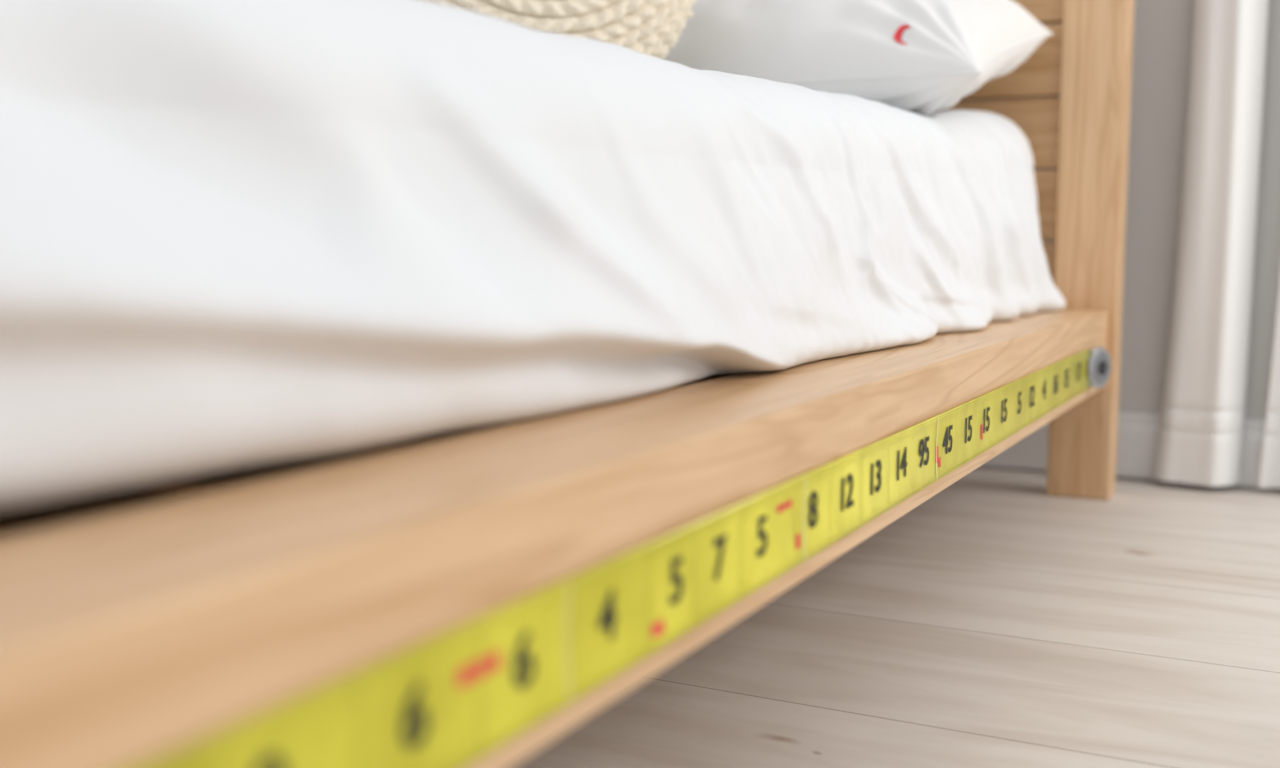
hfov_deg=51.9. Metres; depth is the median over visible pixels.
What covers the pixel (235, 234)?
sheet
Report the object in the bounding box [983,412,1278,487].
baseboard
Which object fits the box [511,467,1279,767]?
floor
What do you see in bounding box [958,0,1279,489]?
wall
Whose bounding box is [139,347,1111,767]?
tape measure
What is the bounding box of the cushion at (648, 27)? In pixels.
[427,0,696,59]
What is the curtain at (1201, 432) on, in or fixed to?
hanging from the wall
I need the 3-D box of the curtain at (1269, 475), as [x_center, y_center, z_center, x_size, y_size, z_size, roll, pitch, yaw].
[1.200,-1.011,1.985,0.377,2.400,0.060,3,7,27]
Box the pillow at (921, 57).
[664,0,1052,115]
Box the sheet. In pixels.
[0,0,1065,511]
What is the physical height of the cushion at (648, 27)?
0.397 m
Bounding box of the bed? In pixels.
[0,0,1134,767]
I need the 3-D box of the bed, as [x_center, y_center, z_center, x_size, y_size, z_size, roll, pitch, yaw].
[-0.421,-0.326,1.524,1.584,1.161,2.240,3,7,27]
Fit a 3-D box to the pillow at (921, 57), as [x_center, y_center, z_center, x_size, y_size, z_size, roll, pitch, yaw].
[0.237,-0.516,2.055,0.704,0.264,0.480,3,7,27]
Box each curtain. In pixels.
[1153,0,1268,485]
[1258,283,1279,487]

